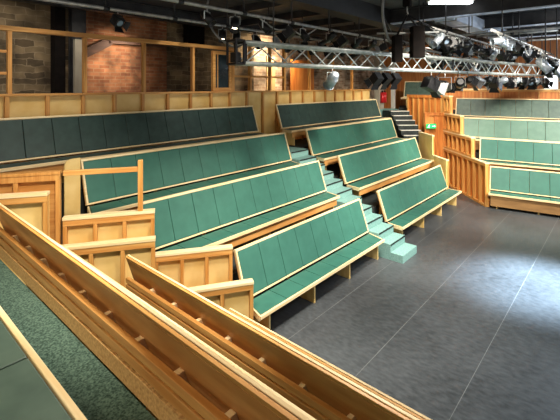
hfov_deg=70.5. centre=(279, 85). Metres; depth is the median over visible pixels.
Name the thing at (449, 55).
spotlight
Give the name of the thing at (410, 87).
bench
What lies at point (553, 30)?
pipe
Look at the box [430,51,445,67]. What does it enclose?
spotlight
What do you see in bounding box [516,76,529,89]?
spotlight
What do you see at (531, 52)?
spotlight
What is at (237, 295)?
parapet
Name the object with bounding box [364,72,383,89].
spotlight
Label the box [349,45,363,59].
spotlight
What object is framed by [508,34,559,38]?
cable tray
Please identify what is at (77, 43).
post
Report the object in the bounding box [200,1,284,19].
joist
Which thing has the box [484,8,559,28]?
ceiling beam
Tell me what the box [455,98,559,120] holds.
bench
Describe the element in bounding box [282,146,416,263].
stairs
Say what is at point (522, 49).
spotlight
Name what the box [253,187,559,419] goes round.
floor
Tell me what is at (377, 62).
pillar
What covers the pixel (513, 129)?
bench
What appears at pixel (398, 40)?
grille
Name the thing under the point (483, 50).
spotlight
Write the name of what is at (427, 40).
can
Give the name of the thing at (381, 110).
landing
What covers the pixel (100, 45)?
brace
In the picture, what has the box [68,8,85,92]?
steel column
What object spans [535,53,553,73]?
can
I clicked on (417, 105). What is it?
wall
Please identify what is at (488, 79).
spotlight
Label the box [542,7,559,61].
pipe
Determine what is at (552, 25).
ceiling beam
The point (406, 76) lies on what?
wall
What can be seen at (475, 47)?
can
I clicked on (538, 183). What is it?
bench
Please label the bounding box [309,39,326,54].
spotlight
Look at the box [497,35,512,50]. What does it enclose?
spotlight
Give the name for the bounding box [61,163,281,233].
tier
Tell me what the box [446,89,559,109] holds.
wall
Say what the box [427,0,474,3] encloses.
ceiling light
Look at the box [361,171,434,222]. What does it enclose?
tier
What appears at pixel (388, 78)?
spotlight
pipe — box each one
[38,0,366,46]
[162,0,454,53]
[408,26,559,40]
[422,7,490,47]
[423,2,483,59]
[430,4,513,49]
[476,12,559,36]
[490,0,554,55]
[516,27,559,41]
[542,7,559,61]
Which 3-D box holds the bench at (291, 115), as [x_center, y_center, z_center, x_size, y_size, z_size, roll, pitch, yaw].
[1.917,1.030,12.539,0.725,1.083,5.670,0,0,41]
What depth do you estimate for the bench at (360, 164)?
10.47 m
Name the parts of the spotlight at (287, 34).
barn door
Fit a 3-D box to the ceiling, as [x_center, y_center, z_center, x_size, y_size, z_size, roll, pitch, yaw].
[4.174,-1.925,6.988,17.000,0.150,24.000,0,0,41]
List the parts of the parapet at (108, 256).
rail, head rail, panel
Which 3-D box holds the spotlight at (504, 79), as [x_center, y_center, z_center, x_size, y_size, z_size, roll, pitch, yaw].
[5.743,-0.125,10.499,0.555,0.484,0.198,0,0,17]
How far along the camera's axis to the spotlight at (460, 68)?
11.12 m
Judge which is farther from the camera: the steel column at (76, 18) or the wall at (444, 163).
the wall at (444, 163)
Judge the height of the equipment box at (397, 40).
0.470 m
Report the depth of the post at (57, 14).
8.13 m
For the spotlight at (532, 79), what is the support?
hanging from the lighting truss
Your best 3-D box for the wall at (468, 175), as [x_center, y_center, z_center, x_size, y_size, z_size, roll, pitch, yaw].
[5.805,1.865,12.521,0.135,3.070,2.790,0,0,-1]
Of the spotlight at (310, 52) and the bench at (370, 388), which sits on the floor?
the bench at (370, 388)
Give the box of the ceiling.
[128,0,559,47]
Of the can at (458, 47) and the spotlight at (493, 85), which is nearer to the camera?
the can at (458, 47)
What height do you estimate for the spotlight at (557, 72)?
0.553 m
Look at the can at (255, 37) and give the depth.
7.83 m
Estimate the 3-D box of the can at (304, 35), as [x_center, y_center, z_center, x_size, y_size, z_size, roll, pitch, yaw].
[0.427,-0.955,7.096,0.256,0.346,0.155,0,0,41]
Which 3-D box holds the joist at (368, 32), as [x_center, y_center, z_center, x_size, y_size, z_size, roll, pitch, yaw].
[2.614,-1.764,13.498,4.440,0.169,0.090,0,0,41]
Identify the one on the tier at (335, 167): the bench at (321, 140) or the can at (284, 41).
the bench at (321, 140)
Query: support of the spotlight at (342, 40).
hanging from the pipe at (180, 2)
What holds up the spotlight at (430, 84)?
hanging from the lighting truss
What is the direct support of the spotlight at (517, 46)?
hanging from the pipe at (501, 33)
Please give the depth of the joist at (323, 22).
11.06 m
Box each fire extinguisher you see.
[380,90,383,102]
[384,90,386,102]
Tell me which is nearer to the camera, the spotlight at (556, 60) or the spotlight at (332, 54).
the spotlight at (556, 60)
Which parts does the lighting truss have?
frame, frame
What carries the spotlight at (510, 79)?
hanging from the lighting truss
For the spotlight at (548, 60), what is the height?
0.414 m
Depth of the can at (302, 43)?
8.91 m
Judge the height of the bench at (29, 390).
1.075 m
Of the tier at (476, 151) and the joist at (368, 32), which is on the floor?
the tier at (476, 151)
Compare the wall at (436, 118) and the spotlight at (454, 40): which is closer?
the spotlight at (454, 40)
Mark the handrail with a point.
(139, 168)
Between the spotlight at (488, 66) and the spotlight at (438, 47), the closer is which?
the spotlight at (438, 47)
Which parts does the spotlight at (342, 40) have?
barn door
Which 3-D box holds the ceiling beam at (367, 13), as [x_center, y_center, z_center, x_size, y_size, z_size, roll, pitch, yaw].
[1.061,-1.665,8.071,0.400,0.369,13.500,0,0,41]
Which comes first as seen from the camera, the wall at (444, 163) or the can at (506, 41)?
the can at (506, 41)
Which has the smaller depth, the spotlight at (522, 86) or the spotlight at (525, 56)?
the spotlight at (525, 56)
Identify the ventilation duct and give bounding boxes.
[434,16,526,45]
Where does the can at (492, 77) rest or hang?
hanging from the lighting truss
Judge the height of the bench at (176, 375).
1.075 m
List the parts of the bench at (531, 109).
rail, rail, rail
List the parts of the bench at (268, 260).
rail, seat rail, leg, rail, leg, rail, rail, leg, rail, leg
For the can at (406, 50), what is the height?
0.309 m
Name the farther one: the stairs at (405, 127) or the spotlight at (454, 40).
the stairs at (405, 127)
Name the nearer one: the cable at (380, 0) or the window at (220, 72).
the cable at (380, 0)
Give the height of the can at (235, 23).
0.350 m
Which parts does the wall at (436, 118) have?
rail, head rail, panel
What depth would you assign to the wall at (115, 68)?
9.98 m
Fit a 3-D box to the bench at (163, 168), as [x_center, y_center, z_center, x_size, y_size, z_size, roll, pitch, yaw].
[-1.319,1.621,7.398,0.725,1.121,4.920,0,0,41]
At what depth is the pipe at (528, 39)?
10.65 m
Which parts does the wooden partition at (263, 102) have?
post, post, rail, post, panel, sill rail, post, post, post, rail, post, post, post, post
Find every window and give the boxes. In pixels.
[211,51,230,90]
[543,75,559,88]
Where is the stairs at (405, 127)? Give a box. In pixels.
[383,110,420,160]
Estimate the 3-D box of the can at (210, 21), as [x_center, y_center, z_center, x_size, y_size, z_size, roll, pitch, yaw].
[-0.995,-0.968,5.492,0.243,0.314,0.142,0,0,21]
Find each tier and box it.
[42,302,145,408]
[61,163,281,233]
[61,195,314,251]
[233,211,351,298]
[288,138,394,160]
[327,160,415,186]
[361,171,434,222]
[399,105,553,119]
[475,150,559,166]
[489,173,559,201]
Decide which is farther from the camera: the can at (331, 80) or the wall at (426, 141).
the wall at (426, 141)
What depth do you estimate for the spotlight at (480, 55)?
10.51 m
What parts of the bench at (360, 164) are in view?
rail, seat rail, leg, rail, rail, rail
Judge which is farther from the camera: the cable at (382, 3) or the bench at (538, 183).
the bench at (538, 183)
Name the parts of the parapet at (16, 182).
head rail, rail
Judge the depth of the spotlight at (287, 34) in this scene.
6.74 m
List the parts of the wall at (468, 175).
sole rail, head rail, rail, sole rail, head rail, rail, head rail, rail, sole rail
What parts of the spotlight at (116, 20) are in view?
barn door, barn door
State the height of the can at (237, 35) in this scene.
0.348 m
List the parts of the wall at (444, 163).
rail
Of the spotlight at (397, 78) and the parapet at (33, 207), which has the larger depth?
the spotlight at (397, 78)
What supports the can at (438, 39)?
hanging from the pipe at (445, 31)
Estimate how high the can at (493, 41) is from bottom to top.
0.267 m
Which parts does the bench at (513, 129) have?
rail, rail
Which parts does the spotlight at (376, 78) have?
barn door, barn door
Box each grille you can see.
[395,37,401,59]
[413,28,424,55]
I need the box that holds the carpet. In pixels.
[0,259,155,419]
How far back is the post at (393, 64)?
16.50 m
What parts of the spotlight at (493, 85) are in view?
barn door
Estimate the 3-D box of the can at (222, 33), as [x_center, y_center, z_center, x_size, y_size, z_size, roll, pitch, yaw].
[-1.045,-0.953,7.206,0.155,0.350,0.234,0,0,-9]
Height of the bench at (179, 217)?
1.083 m
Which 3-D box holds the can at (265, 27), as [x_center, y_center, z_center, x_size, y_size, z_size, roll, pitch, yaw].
[-0.233,-0.968,6.354,0.243,0.314,0.142,0,0,21]
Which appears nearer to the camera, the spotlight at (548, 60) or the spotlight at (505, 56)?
the spotlight at (548, 60)
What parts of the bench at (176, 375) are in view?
leg, rail, leg, rail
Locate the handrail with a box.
[63,159,142,210]
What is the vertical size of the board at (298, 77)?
4.300 m
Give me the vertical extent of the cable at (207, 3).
1.286 m
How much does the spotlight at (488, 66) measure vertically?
0.436 m
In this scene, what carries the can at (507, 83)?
hanging from the lighting truss
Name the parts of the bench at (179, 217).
rail, rail, leg, rail, rail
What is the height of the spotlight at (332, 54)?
0.455 m
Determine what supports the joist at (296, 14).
attached to the ceiling
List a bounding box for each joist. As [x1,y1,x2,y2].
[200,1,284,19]
[217,10,323,29]
[274,17,353,31]
[296,24,378,35]
[307,29,396,41]
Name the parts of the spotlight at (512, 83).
gel frame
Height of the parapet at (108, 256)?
1.620 m
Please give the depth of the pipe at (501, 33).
8.79 m
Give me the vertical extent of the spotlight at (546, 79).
0.443 m
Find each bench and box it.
[0,105,266,182]
[0,203,315,419]
[0,306,86,419]
[64,132,299,215]
[126,255,419,419]
[143,160,339,251]
[228,308,431,419]
[233,198,384,328]
[275,99,388,144]
[305,118,404,169]
[337,137,433,195]
[376,165,461,234]
[401,81,441,107]
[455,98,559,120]
[464,117,559,149]
[479,138,559,172]
[488,166,559,214]
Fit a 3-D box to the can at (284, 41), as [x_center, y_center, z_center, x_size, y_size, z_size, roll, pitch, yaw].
[0.145,-0.928,8.541,0.181,0.408,0.272,0,0,-39]
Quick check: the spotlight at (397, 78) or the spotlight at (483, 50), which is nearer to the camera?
the spotlight at (397, 78)
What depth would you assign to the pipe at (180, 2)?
6.54 m
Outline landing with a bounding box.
[375,108,398,117]
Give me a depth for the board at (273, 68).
12.71 m
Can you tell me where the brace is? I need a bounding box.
[87,40,167,56]
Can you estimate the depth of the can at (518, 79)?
11.09 m
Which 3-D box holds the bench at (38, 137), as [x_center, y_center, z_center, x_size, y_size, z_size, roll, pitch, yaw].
[-3.189,1.030,6.762,0.725,1.083,8.150,0,0,41]
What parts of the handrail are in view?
rail, post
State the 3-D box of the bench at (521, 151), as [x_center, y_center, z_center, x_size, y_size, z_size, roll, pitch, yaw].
[8.463,2.190,11.062,5.200,1.083,0.725,0,0,32]
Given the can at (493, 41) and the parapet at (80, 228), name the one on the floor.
the parapet at (80, 228)
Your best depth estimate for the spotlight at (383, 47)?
9.39 m
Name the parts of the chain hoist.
motor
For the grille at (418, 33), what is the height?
0.490 m
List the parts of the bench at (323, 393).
rail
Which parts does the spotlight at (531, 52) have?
barn door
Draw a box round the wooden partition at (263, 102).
[0,25,370,164]
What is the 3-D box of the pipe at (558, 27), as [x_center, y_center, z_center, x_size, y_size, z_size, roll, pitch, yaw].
[4.758,-1.506,9.007,3.800,0.685,0.076,0,0,41]
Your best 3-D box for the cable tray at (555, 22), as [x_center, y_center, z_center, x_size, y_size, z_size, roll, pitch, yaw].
[8.370,-1.496,7.870,7.880,0.022,0.160,0,0,41]
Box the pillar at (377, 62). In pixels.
[374,41,383,108]
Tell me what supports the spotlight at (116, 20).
hanging from the pipe at (104, 8)
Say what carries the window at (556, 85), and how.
in the wall at (406, 76)
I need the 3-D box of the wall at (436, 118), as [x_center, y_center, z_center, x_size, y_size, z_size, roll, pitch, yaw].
[5.421,2.165,13.864,0.746,2.470,0.084,0,0,-1]
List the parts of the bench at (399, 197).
rail, seat rail, leg, rail, rail, leg, rail, leg, leg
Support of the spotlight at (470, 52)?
hanging from the pipe at (445, 31)
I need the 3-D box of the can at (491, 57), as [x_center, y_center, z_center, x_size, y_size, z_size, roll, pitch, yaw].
[6.004,-0.941,11.121,0.191,0.427,0.319,0,0,2]
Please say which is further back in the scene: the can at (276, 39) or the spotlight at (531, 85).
the spotlight at (531, 85)
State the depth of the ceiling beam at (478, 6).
8.51 m
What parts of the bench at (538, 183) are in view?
rail, rail, rail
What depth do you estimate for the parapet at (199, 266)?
5.30 m
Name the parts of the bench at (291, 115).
rail, leg, rail, rail, rail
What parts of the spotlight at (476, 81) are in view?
barn door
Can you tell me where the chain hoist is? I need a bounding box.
[377,0,438,34]
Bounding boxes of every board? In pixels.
[266,56,274,90]
[290,59,313,139]
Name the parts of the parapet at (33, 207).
head rail, rail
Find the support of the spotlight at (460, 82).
hanging from the lighting truss
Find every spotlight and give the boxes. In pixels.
[110,13,130,32]
[276,23,296,43]
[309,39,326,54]
[317,28,336,45]
[323,45,337,58]
[332,32,348,47]
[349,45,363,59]
[363,36,376,49]
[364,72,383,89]
[374,41,388,51]
[378,72,392,89]
[387,71,401,89]
[420,72,448,97]
[429,45,440,53]
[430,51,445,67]
[435,54,451,69]
[437,69,454,92]
[439,34,457,52]
[449,36,469,49]
[453,39,472,57]
[454,70,464,90]
[457,58,473,70]
[463,71,473,87]
[468,41,472,54]
[468,76,484,90]
[471,41,489,53]
[476,45,490,56]
[476,72,491,85]
[478,47,493,59]
[484,64,492,71]
[486,73,507,89]
[487,74,502,92]
[496,50,507,61]
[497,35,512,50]
[504,40,521,53]
[507,75,516,88]
[508,75,514,87]
[510,40,525,55]
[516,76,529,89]
[518,74,535,87]
[521,40,533,63]
[525,76,536,89]
[527,49,537,58]
[534,74,544,88]
[539,57,555,74]
[542,78,553,88]
[545,56,558,77]
[554,57,559,81]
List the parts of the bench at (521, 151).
rail, rail, rail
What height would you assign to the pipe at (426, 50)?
1.085 m
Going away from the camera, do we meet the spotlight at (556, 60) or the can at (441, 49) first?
the spotlight at (556, 60)
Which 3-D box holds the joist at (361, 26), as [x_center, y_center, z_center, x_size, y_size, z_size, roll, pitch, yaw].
[1.687,-1.764,12.449,4.440,0.169,0.090,0,0,41]
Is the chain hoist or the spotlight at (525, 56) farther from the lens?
the spotlight at (525, 56)
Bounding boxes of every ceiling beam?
[11,0,275,35]
[264,0,452,36]
[390,0,559,22]
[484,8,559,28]
[507,24,559,37]
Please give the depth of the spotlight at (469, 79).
9.32 m
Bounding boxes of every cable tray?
[390,4,559,24]
[484,22,559,29]
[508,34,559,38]
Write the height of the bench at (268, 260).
1.083 m
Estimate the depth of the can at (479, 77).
9.76 m
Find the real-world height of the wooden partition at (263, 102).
2.700 m
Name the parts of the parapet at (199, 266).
panel, rail, head rail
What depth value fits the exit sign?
13.69 m
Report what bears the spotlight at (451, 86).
hanging from the lighting truss
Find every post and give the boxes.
[50,6,65,176]
[73,39,81,92]
[391,57,394,108]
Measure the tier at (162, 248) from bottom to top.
1.218 m
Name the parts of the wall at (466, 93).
rail, head rail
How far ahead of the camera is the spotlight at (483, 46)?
10.04 m
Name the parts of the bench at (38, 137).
rail, rail, rail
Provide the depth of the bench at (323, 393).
2.72 m
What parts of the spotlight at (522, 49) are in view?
barn door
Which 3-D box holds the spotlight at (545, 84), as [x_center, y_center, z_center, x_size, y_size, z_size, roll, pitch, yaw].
[8.157,-0.161,12.306,0.357,0.408,0.197,0,0,-16]
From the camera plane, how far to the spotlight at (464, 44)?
8.84 m
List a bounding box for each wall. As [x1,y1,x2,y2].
[0,0,373,98]
[384,39,559,108]
[407,95,442,131]
[418,132,434,168]
[424,112,445,158]
[432,155,448,193]
[443,95,489,206]
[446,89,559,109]
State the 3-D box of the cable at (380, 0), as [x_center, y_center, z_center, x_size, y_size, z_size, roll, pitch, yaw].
[2.153,-1.340,7.366,0.043,1.004,1.314,0,0,39]
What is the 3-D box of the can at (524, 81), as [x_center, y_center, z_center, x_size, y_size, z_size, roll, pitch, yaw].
[6.866,-0.195,11.311,0.315,0.333,0.176,0,0,1]
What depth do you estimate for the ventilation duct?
9.97 m
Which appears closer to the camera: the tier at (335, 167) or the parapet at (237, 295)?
the parapet at (237, 295)
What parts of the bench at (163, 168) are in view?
panel, rail, rail, rail, rail, rail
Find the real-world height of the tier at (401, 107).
2.508 m
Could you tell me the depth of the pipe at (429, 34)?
9.38 m
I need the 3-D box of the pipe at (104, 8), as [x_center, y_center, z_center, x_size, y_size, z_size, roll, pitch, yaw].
[-0.531,-1.456,7.810,0.076,0.785,9.000,0,0,41]
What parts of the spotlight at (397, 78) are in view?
barn door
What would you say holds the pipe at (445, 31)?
hanging from the ceiling
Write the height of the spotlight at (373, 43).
0.344 m
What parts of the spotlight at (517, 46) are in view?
barn door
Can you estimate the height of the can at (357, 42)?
0.332 m
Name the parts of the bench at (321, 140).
rail, rail, rail, rail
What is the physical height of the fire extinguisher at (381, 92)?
0.500 m
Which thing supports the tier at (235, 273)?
on the floor
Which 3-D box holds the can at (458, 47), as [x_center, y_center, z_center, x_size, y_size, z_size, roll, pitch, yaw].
[3.814,-0.963,8.602,0.166,0.373,0.271,0,0,9]
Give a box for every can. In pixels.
[200,9,216,26]
[218,27,225,42]
[229,14,239,33]
[232,32,240,43]
[251,32,260,48]
[258,19,272,34]
[272,35,280,49]
[283,40,291,51]
[297,28,310,41]
[297,42,307,52]
[323,64,338,89]
[351,36,362,48]
[403,45,408,52]
[425,36,434,48]
[430,28,444,46]
[439,48,452,56]
[441,33,452,46]
[452,36,460,49]
[472,43,479,50]
[476,71,485,84]
[484,72,493,86]
[489,47,497,59]
[490,36,504,45]
[499,75,509,86]
[505,39,515,47]
[513,75,521,83]
[519,75,526,84]
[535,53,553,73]
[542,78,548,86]
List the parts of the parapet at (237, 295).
rail, head rail, panel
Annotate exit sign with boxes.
[426,124,435,128]
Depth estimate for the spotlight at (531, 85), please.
11.75 m
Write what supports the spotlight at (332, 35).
hanging from the pipe at (180, 2)
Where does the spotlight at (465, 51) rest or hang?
hanging from the pipe at (445, 31)
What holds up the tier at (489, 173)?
on the floor
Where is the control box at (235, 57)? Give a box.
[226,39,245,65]
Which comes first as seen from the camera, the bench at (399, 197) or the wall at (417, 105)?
the bench at (399, 197)
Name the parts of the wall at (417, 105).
head rail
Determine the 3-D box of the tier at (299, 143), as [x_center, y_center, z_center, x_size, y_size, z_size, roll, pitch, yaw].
[2.032,2.486,12.598,1.080,1.828,5.630,0,0,41]
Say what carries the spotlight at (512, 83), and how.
hanging from the lighting truss
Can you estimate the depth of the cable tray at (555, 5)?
8.13 m
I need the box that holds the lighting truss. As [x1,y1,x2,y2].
[236,0,544,76]
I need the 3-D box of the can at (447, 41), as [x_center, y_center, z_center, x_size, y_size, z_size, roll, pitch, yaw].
[3.382,-0.974,8.108,0.178,0.356,0.323,0,0,-4]
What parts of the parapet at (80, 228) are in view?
rail, head rail, panel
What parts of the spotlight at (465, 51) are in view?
barn door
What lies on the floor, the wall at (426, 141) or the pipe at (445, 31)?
the wall at (426, 141)
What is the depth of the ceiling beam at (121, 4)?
8.93 m
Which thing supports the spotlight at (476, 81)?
hanging from the lighting truss
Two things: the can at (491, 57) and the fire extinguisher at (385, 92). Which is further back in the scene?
the fire extinguisher at (385, 92)
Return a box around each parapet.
[0,170,61,244]
[0,191,49,284]
[61,235,155,287]
[62,208,154,244]
[155,244,232,287]
[188,278,253,319]
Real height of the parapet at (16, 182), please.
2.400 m
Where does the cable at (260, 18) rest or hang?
hanging from the pipe at (180, 2)
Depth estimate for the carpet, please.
2.28 m
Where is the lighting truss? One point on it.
(261, 44)
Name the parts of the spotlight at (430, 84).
barn door, barn door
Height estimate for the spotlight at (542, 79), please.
0.464 m
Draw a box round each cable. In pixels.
[206,0,242,47]
[260,18,316,34]
[380,0,408,43]
[381,0,391,43]

